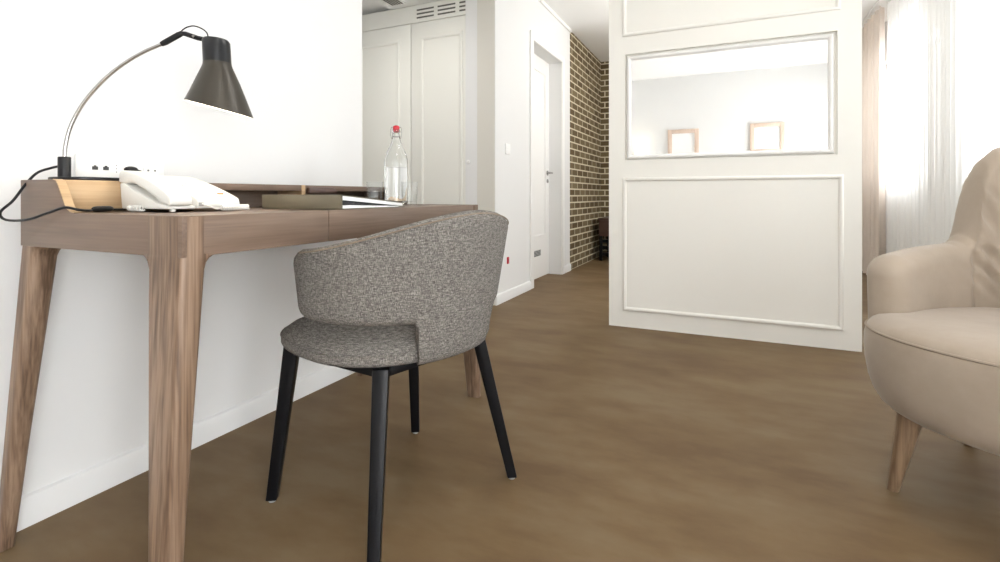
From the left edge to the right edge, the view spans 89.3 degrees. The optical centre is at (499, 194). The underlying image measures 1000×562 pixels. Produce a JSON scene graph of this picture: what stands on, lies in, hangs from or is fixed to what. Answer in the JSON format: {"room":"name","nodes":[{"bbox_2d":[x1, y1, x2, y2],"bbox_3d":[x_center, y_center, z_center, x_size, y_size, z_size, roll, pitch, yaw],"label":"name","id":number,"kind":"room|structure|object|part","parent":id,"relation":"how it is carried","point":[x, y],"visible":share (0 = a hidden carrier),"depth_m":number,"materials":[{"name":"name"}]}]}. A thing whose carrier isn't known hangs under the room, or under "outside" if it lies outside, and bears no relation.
{"room":"hotel room","nodes":[
{"label":"hotel room","id":0,"kind":"room"},
{"bbox_2d":[0,0,361,495],"bbox_3d":[-1.449,-0.475,0.715,0.120,2.550,3.637,0,0,25],"label":"wall","id":1,"kind":"structure","parent":0,"point":[297,64],"depth_m":1.48,"materials":[{"name":"white paint"}]},
{"bbox_2d":[75,153,163,177],"bbox_3d":[-1.056,-0.071,1.417,0.012,0.076,0.224,0,0,25],"label":"panel","id":2,"kind":"object","parent":1,"relation":"attached to","point":[86,165],"visible":0.71,"depth_m":1.39,"materials":[{"name":"white plastic"}]},
{"bbox_2d":[121,161,138,170],"bbox_3d":[-1.045,-0.071,1.429,0.002,0.047,0.047,0,0,25],"label":"socket","id":3,"kind":"object","parent":2,"relation":"attached to","point":[124,164],"depth_m":1.43,"materials":[{"name":"grey plastic"}]},
{"bbox_2d":[124,166,140,170],"bbox_3d":[-1.025,-0.001,1.429,0.034,0.160,0.050,0,0,25],"label":"plug","id":4,"kind":"object","parent":2,"relation":"attached to","point":[129,168],"visible":0.34,"depth_m":1.42,"materials":[{"name":"black plastic"}]},
{"bbox_2d":[143,163,159,174],"bbox_3d":[-1.020,-0.071,1.483,0.002,0.047,0.047,0,0,25],"label":"socket","id":5,"kind":"object","parent":2,"relation":"attached to","point":[154,168],"depth_m":1.49,"materials":[{"name":"grey plastic"}]},
{"bbox_2d":[17,366,354,531],"bbox_3d":[-1.363,0.763,0.742,0.014,0.074,3.517,0,0,25],"label":"baseboard","id":6,"kind":"structure","parent":1,"relation":"attached to","point":[38,505],"depth_m":1.43,"materials":[{"name":"white paint"}]},
{"bbox_2d":[362,0,441,14],"bbox_3d":[-0.853,-1.620,3.614,1.445,0.260,2.133,0,0,25],"label":"ceiling","id":7,"kind":"structure","parent":0,"point":[368,6],"depth_m":4.02,"materials":[{"name":"white paint"}]},
{"bbox_2d":[382,0,405,5],"bbox_3d":[-0.936,-1.484,3.621,0.130,0.012,0.710,0,0,25],"label":"ceiling vent","id":8,"kind":"object","parent":7,"relation":"in","point":[390,2],"visible":1,"depth_m":3.89,"materials":[{"name":"white metal"}]},
{"bbox_2d":[477,0,494,304],"bbox_3d":[-0.095,-0.475,3.715,0.141,2.550,0.041,0,0,25],"label":"wall pier","id":9,"kind":"object","parent":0,"point":[485,8],"visible":0.56,"depth_m":3.69,"materials":[{"name":"grey paint"}]},
{"bbox_2d":[0,256,999,561],"bbox_3d":[0.311,0.850,2.606,4.800,0.100,8.600,0,0,25],"label":"floor","id":10,"kind":"structure","parent":0,"point":[628,444],"depth_m":1.45,"materials":[{"name":"brown wood"}]},
{"bbox_2d":[0,179,480,561],"bbox_3d":[-0.608,0.383,1.579,0.608,0.835,1.244,0,0,25],"label":"writing desk","id":11,"kind":"object","parent":10,"relation":"on","point":[177,246],"visible":0.69,"depth_m":1.06,"materials":[{"name":"brown wood"}]},
{"bbox_3d":[-1.072,0.458,1.163,0.109,0.685,0.102,0,0,25],"label":"leg","id":12,"kind":"part","parent":11,"relation":"part of","materials":[{"name":"brown wood"}]},
{"bbox_3d":[-0.830,0.041,1.042,0.565,0.149,0.018,0,0,25],"label":"panel","id":13,"kind":"part","parent":11,"relation":"part of","materials":[{"name":"brown wood"}]},
{"bbox_2d":[65,180,184,211],"bbox_3d":[-0.901,0.003,1.259,0.018,0.073,0.318,0,0,25],"label":"shelf","id":14,"kind":"object","parent":11,"relation":"attached to","point":[85,194],"depth_m":1.17,"materials":[{"name":"brown wood"}]},
{"bbox_2d":[0,25,252,221],"bbox_3d":[-0.867,-0.174,1.217,0.512,0.464,0.262,0,0,-18],"label":"desk lamp","id":15,"kind":"object","parent":11,"relation":"on","point":[216,85],"visible":0.95,"depth_m":1.18,"materials":[{"name":"black plastic"}]},
{"bbox_3d":[-0.991,-0.005,1.108,0.206,0.127,0.090,0,0,25],"label":"cord","id":16,"kind":"part","parent":15,"relation":"part of","materials":[{"name":"black plastic"}]},
{"bbox_3d":[-1.006,-0.065,1.168,0.024,0.047,0.024,0,0,25],"label":"post","id":17,"kind":"part","parent":15,"relation":"part of","materials":[{"name":"black plastic"}]},
{"bbox_3d":[-0.989,-0.038,1.210,0.138,0.007,0.138,0,0,25],"label":"plate","id":18,"kind":"part","parent":15,"relation":"part of","materials":[{"name":"black plastic"}]},
{"bbox_2d":[91,206,113,211],"bbox_3d":[-0.895,0.032,1.139,0.014,0.014,0.053,0,0,5],"label":"switch","id":19,"kind":"object","parent":15,"relation":"attached to","point":[96,208],"depth_m":1.13,"materials":[{"name":"black plastic"}]},
{"bbox_3d":[-0.904,-0.224,1.184,0.214,0.278,0.008,0,0,-9],"label":"arm","id":20,"kind":"part","parent":15,"relation":"part of","materials":[{"name":"silver metal"}]},
{"bbox_3d":[-0.865,0.034,1.268,0.017,0.007,0.212,0,0,18],"label":"cord","id":21,"kind":"part","parent":15,"relation":"part of","materials":[{"name":"black plastic"}]},
{"bbox_3d":[-0.732,-0.390,1.211,0.066,0.032,0.003,0,0,-9],"label":"cord","id":22,"kind":"part","parent":15,"relation":"part of","materials":[{"name":"black plastic"}]},
{"bbox_3d":[-0.676,-0.253,1.220,0.147,0.130,0.147,0,0,25],"label":"lamp shade","id":23,"kind":"part","parent":15,"relation":"part of","materials":[{"name":"grey paint"}]},
{"bbox_3d":[-0.624,0.420,0.958,0.122,0.760,0.102,0,0,25],"label":"leg","id":24,"kind":"part","parent":11,"relation":"part of","materials":[{"name":"brown wood"}]},
{"bbox_2d":[119,170,249,211],"bbox_3d":[-0.771,-0.010,1.227,0.221,0.096,0.208,0,0,25],"label":"telephone","id":25,"kind":"object","parent":11,"relation":"on","point":[140,190],"visible":1,"depth_m":1.18,"materials":[{"name":"white plastic"}]},
{"bbox_3d":[-0.830,0.030,1.151,0.053,0.014,0.021,0,0,25],"label":"coiled cord","id":26,"kind":"part","parent":25,"relation":"part of","materials":[{"name":"white plastic"}]},
{"bbox_3d":[-0.660,0.028,1.228,0.024,0.018,0.115,0,0,32],"label":"coiled cord","id":27,"kind":"part","parent":25,"relation":"part of","materials":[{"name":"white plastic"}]},
{"bbox_2d":[209,183,300,190],"bbox_3d":[-0.874,-0.024,1.448,0.114,0.020,0.684,0,0,25],"label":"shelf","id":28,"kind":"object","parent":11,"relation":"attached to","point":[224,186],"depth_m":1.57,"materials":[{"name":"brown wood"}]},
{"bbox_3d":[-0.503,0.076,1.096,0.016,0.077,0.350,0,0,25],"label":"panel","id":29,"kind":"part","parent":11,"relation":"part of","materials":[{"name":"brown wood"}]},
{"bbox_3d":[-0.838,0.041,1.685,0.016,0.149,1.144,0,0,25],"label":"panel","id":30,"kind":"part","parent":11,"relation":"part of","materials":[{"name":"brown wood"}]},
{"bbox_2d":[262,195,404,209],"bbox_3d":[-0.478,0.018,1.480,0.285,0.039,0.275,0,0,25],"label":"binder","id":31,"kind":"object","parent":11,"relation":"on","point":[323,202],"visible":1,"depth_m":1.36,"materials":[{"name":"brown"}]},
{"bbox_3d":[-0.633,-0.024,1.976,0.114,0.020,0.444,0,0,25],"label":"shelf lid","id":32,"kind":"part","parent":11,"relation":"part of","materials":[{"name":"brown wood"}]},
{"bbox_2d":[384,125,407,203],"bbox_3d":[-0.424,-0.123,2.068,0.096,0.322,0.096,0,0,-4],"label":"water bottle","id":33,"kind":"object","parent":11,"relation":"on","point":[395,161],"visible":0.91,"depth_m":2.03,"materials":[{"name":"clear glass"}]},
{"bbox_3d":[-0.266,0.076,1.616,0.016,0.077,0.792,0,0,25],"label":"drawer","id":34,"kind":"part","parent":11,"relation":"part of","materials":[{"name":"brown wood"}]},
{"bbox_3d":[-0.347,0.041,2.100,0.565,0.149,0.018,0,0,25],"label":"panel","id":35,"kind":"part","parent":11,"relation":"part of","materials":[{"name":"brown wood"}]},
{"bbox_3d":[-0.149,0.420,1.998,0.122,0.760,0.100,0,0,25],"label":"leg","id":36,"kind":"part","parent":11,"relation":"part of","materials":[{"name":"brown wood"}]},
{"bbox_2d":[266,210,516,561],"bbox_3d":[-0.268,0.417,1.371,0.586,0.764,0.591,0,0,39],"label":"desk chair","id":37,"kind":"object","parent":10,"relation":"on","point":[382,305],"visible":1,"depth_m":1.14,"materials":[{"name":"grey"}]},
{"bbox_3d":[-0.569,0.591,1.332,0.083,0.402,0.038,0,0,-8],"label":"leg","id":38,"kind":"part","parent":37,"relation":"part of","materials":[{"name":"black wood"}]},
{"bbox_3d":[-0.292,0.404,1.391,0.345,0.028,0.431,0,0,39],"label":"seat frame","id":39,"kind":"part","parent":37,"relation":"part of","materials":[{"name":"black wood"}]},
{"bbox_3d":[-0.267,0.594,1.115,0.037,0.396,0.128,0,0,-6],"label":"leg","id":40,"kind":"part","parent":37,"relation":"part of","materials":[{"name":"black wood"}]},
{"bbox_3d":[-0.304,0.351,1.401,0.489,0.078,0.536,0,0,39],"label":"seat","id":41,"kind":"part","parent":37,"relation":"part of","materials":[{"name":"grey fabric"}]},
{"bbox_3d":[-0.176,0.215,1.296,0.348,0.359,0.579,0,0,39],"label":"backrest","id":42,"kind":"part","parent":37,"relation":"part of","materials":[{"name":"grey fabric"}]},
{"bbox_3d":[-0.288,0.591,1.674,0.038,0.402,0.083,0,0,-3],"label":"leg","id":43,"kind":"part","parent":37,"relation":"part of","materials":[{"name":"black wood"}]},
{"bbox_3d":[-0.016,0.594,1.421,0.128,0.396,0.037,0,0,-6],"label":"leg","id":44,"kind":"part","parent":37,"relation":"part of","materials":[{"name":"black wood"}]},
{"bbox_2d":[362,0,469,204],"bbox_3d":[-0.591,-0.344,4.244,1.200,2.284,0.630,0,0,25],"label":"wardrobe","id":45,"kind":"object","parent":10,"relation":"on","point":[413,57],"visible":0.42,"depth_m":3.95,"materials":[{"name":"white paint"}]},
{"bbox_3d":[-0.979,-0.295,4.100,0.399,1.870,0.014,0,0,25],"label":"door panel","id":46,"kind":"part","parent":45,"relation":"part of","materials":[{"name":"white paint"}]},
{"bbox_3d":[-0.968,-0.287,4.113,0.589,2.115,0.020,0,0,25],"label":"door","id":47,"kind":"part","parent":45,"relation":"part of","materials":[{"name":"white paint"}]},
{"bbox_3d":[-0.438,-0.287,3.872,0.563,2.115,0.020,0,0,25],"label":"door","id":48,"kind":"part","parent":45,"relation":"part of","materials":[{"name":"white paint"}]},
{"bbox_3d":[-0.450,-0.295,3.858,0.373,1.870,0.014,0,0,25],"label":"door panel","id":49,"kind":"part","parent":45,"relation":"part of","materials":[{"name":"white paint"}]},
{"bbox_2d":[598,217,608,260],"bbox_3d":[1.655,0.540,6.208,0.805,0.520,0.470,0,0,25],"label":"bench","id":50,"kind":"object","parent":10,"relation":"on","point":[603,221],"visible":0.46,"depth_m":6.15,"materials":[{"name":"brown wood"}]},
{"bbox_3d":[1.232,0.650,6.171,0.035,0.300,0.030,0,0,25],"label":"leg","id":51,"kind":"part","parent":50,"relation":"part of","materials":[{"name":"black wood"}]},
{"bbox_3d":[1.655,0.403,6.208,0.785,0.195,0.450,0,0,25],"label":"drawer","id":52,"kind":"part","parent":50,"relation":"part of","materials":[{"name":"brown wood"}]},
{"bbox_2d":[864,147,999,492],"bbox_3d":[1.423,0.305,1.286,0.828,0.989,0.755,0,0,-33],"label":"armchair","id":53,"kind":"object","parent":10,"relation":"on","point":[932,328],"visible":1,"depth_m":1.35,"materials":[{"name":"beige fabric"}]},
{"bbox_3d":[1.097,0.682,1.360,0.066,0.235,0.082,0,0,-30],"label":"leg","id":54,"kind":"part","parent":53,"relation":"part of","materials":[{"name":"brown wood"}]},
{"bbox_3d":[1.276,0.313,1.542,0.381,0.374,0.135,0,0,-18],"label":"armrest","id":55,"kind":"part","parent":53,"relation":"part of","materials":[{"name":"beige fabric"}]},
{"bbox_3d":[1.362,0.454,1.242,0.675,0.252,0.724,0,0,-30],"label":"seat","id":56,"kind":"part","parent":53,"relation":"part of","materials":[{"name":"beige fabric"}]},
{"bbox_3d":[1.663,0.154,1.417,0.284,0.687,0.606,0,0,-30],"label":"backrest","id":57,"kind":"part","parent":53,"relation":"part of","materials":[{"name":"beige fabric"}]},
{"bbox_2d":[465,0,569,293],"bbox_3d":[0.242,-0.475,4.569,0.245,2.550,1.867,0,0,25],"label":"wall","id":58,"kind":"structure","parent":0,"point":[514,19],"depth_m":4.03,"materials":[{"name":"white paint"}]},
{"bbox_2d":[505,143,509,154],"bbox_3d":[0.061,-0.350,3.863,0.012,0.082,0.082,0,0,25],"label":"light switch","id":59,"kind":"object","parent":58,"relation":"attached to","point":[507,146],"visible":1,"depth_m":3.84,"materials":[{"name":"white plastic"}]},
{"bbox_2d":[495,281,530,305],"bbox_3d":[0.114,0.763,3.976,0.014,0.074,0.691,0,0,25],"label":"baseboard","id":60,"kind":"structure","parent":58,"relation":"attached to","point":[504,296],"depth_m":3.92,"materials":[{"name":"white paint"}]},
{"bbox_2d":[534,54,552,278],"bbox_3d":[0.341,-0.268,4.772,0.106,2.124,0.804,0,0,25],"label":"door","id":61,"kind":"structure","parent":58,"relation":"in","point":[541,67],"depth_m":4.93,"materials":[{"name":"white wood"}]},
{"bbox_2d":[534,249,540,256],"bbox_3d":[0.333,0.555,4.767,0.006,0.060,0.290,0,0,25],"label":"vent","id":62,"kind":"object","parent":61,"relation":"attached to","point":[537,252],"depth_m":4.81,"materials":[{"name":"grey metal"}]},
{"bbox_3d":[0.337,-0.400,4.773,0.008,1.600,0.564,0,0,25],"label":"panel","id":63,"kind":"part","parent":61,"relation":"part of","materials":[{"name":"white wood"}]},
{"bbox_2d":[530,30,564,288],"bbox_3d":[0.454,-0.300,4.720,0.016,2.200,0.944,0,0,25],"label":"trim","id":64,"kind":"structure","parent":58,"relation":"attached to","point":[534,37],"depth_m":4.45,"materials":[{"name":"white wood"}]},
{"bbox_2d":[538,0,571,32],"bbox_3d":[0.362,-1.735,4.512,0.020,0.030,1.871,0,0,25],"label":"trim","id":65,"kind":"structure","parent":58,"relation":"attached to","point":[542,2],"depth_m":4.88,"materials":[{"name":"white paint"}]},
{"bbox_2d":[564,264,570,273],"bbox_3d":[0.698,0.763,5.257,0.014,0.074,0.236,0,0,25],"label":"baseboard","id":66,"kind":"structure","parent":58,"relation":"attached to","point":[568,266],"depth_m":5.25,"materials":[{"name":"white paint"}]},
{"bbox_2d":[570,33,600,269],"bbox_3d":[0.924,-0.475,6.064,0.245,2.550,1.420,0,0,25],"label":"brick wall","id":67,"kind":"structure","parent":0,"point":[585,67],"depth_m":5.90,"materials":[{"name":"brown brick"}]},
{"bbox_2d":[601,61,608,252],"bbox_3d":[1.815,-0.475,6.504,1.500,2.550,0.120,0,0,25],"label":"brick wall","id":68,"kind":"structure","parent":0,"point":[604,65],"depth_m":6.63,"materials":[{"name":"brown brick"}]},
{"bbox_2d":[543,0,886,61],"bbox_3d":[0.311,-1.800,2.606,4.800,0.100,8.600,0,0,25],"label":"ceiling","id":69,"kind":"structure","parent":0,"point":[588,20],"depth_m":5.02,"materials":[{"name":"white paint"}]},
{"bbox_2d":[862,0,890,26],"bbox_3d":[2.164,-1.737,1.705,0.120,0.024,8.100,0,0,25],"label":"rail","id":70,"kind":"object","parent":69,"relation":"attached to","point":[883,3],"visible":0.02,"depth_m":4.68,"materials":[{"name":"white"}]},
{"bbox_2d":[862,6,885,274],"bbox_3d":[3.624,-0.468,4.942,0.087,2.495,0.808,0,0,23],"label":"drape","id":71,"kind":"object","parent":70,"relation":"hanging from","point":[873,31],"visible":0.87,"depth_m":4.74,"materials":[{"name":"beige fabric"}]},
{"bbox_2d":[887,0,999,252],"bbox_3d":[2.014,-0.472,1.317,0.038,2.485,7.178,0,0,25],"label":"sheer curtain","id":72,"kind":"object","parent":70,"relation":"hanging from","point":[943,56],"visible":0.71,"depth_m":3.51,"materials":[{"name":"white fabric"}]},
{"bbox_2d":[609,0,861,351],"bbox_3d":[1.286,-0.475,2.909,1.290,2.550,0.140,0,0,25],"label":"wall partition","id":73,"kind":"structure","parent":0,"point":[758,249],"depth_m":2.81,"materials":[{"name":"white paint"}]},
{"bbox_2d":[627,33,833,159],"bbox_3d":[1.256,-0.529,2.857,1.064,0.626,0.023,0,0,25],"label":"wall mirror","id":74,"kind":"object","parent":73,"relation":"attached to","point":[772,97],"visible":1,"depth_m":2.84,"materials":[{"name":"white mirror"}]},
{"bbox_2d":[622,0,840,36],"bbox_3d":[1.250,-1.290,2.841,1.115,0.660,0.012,0,0,25],"label":"trim","id":75,"kind":"structure","parent":73,"relation":"attached to","point":[837,6],"depth_m":2.84,"materials":[{"name":"white paint"}]},
{"bbox_2d":[623,175,843,330],"bbox_3d":[1.257,0.297,2.838,1.126,0.805,0.012,0,0,25],"label":"trim","id":76,"kind":"structure","parent":73,"relation":"attached to","point":[840,327],"depth_m":2.76,"materials":[{"name":"white paint"}]},
{"bbox_2d":[885,21,886,252],"bbox_3d":[2.390,-0.475,1.635,0.150,2.550,8.260,0,0,25],"label":"wall","id":77,"kind":"structure","parent":0,"point":[886,21],"depth_m":5.23,"materials":[{"name":"white paint"}]}
]}

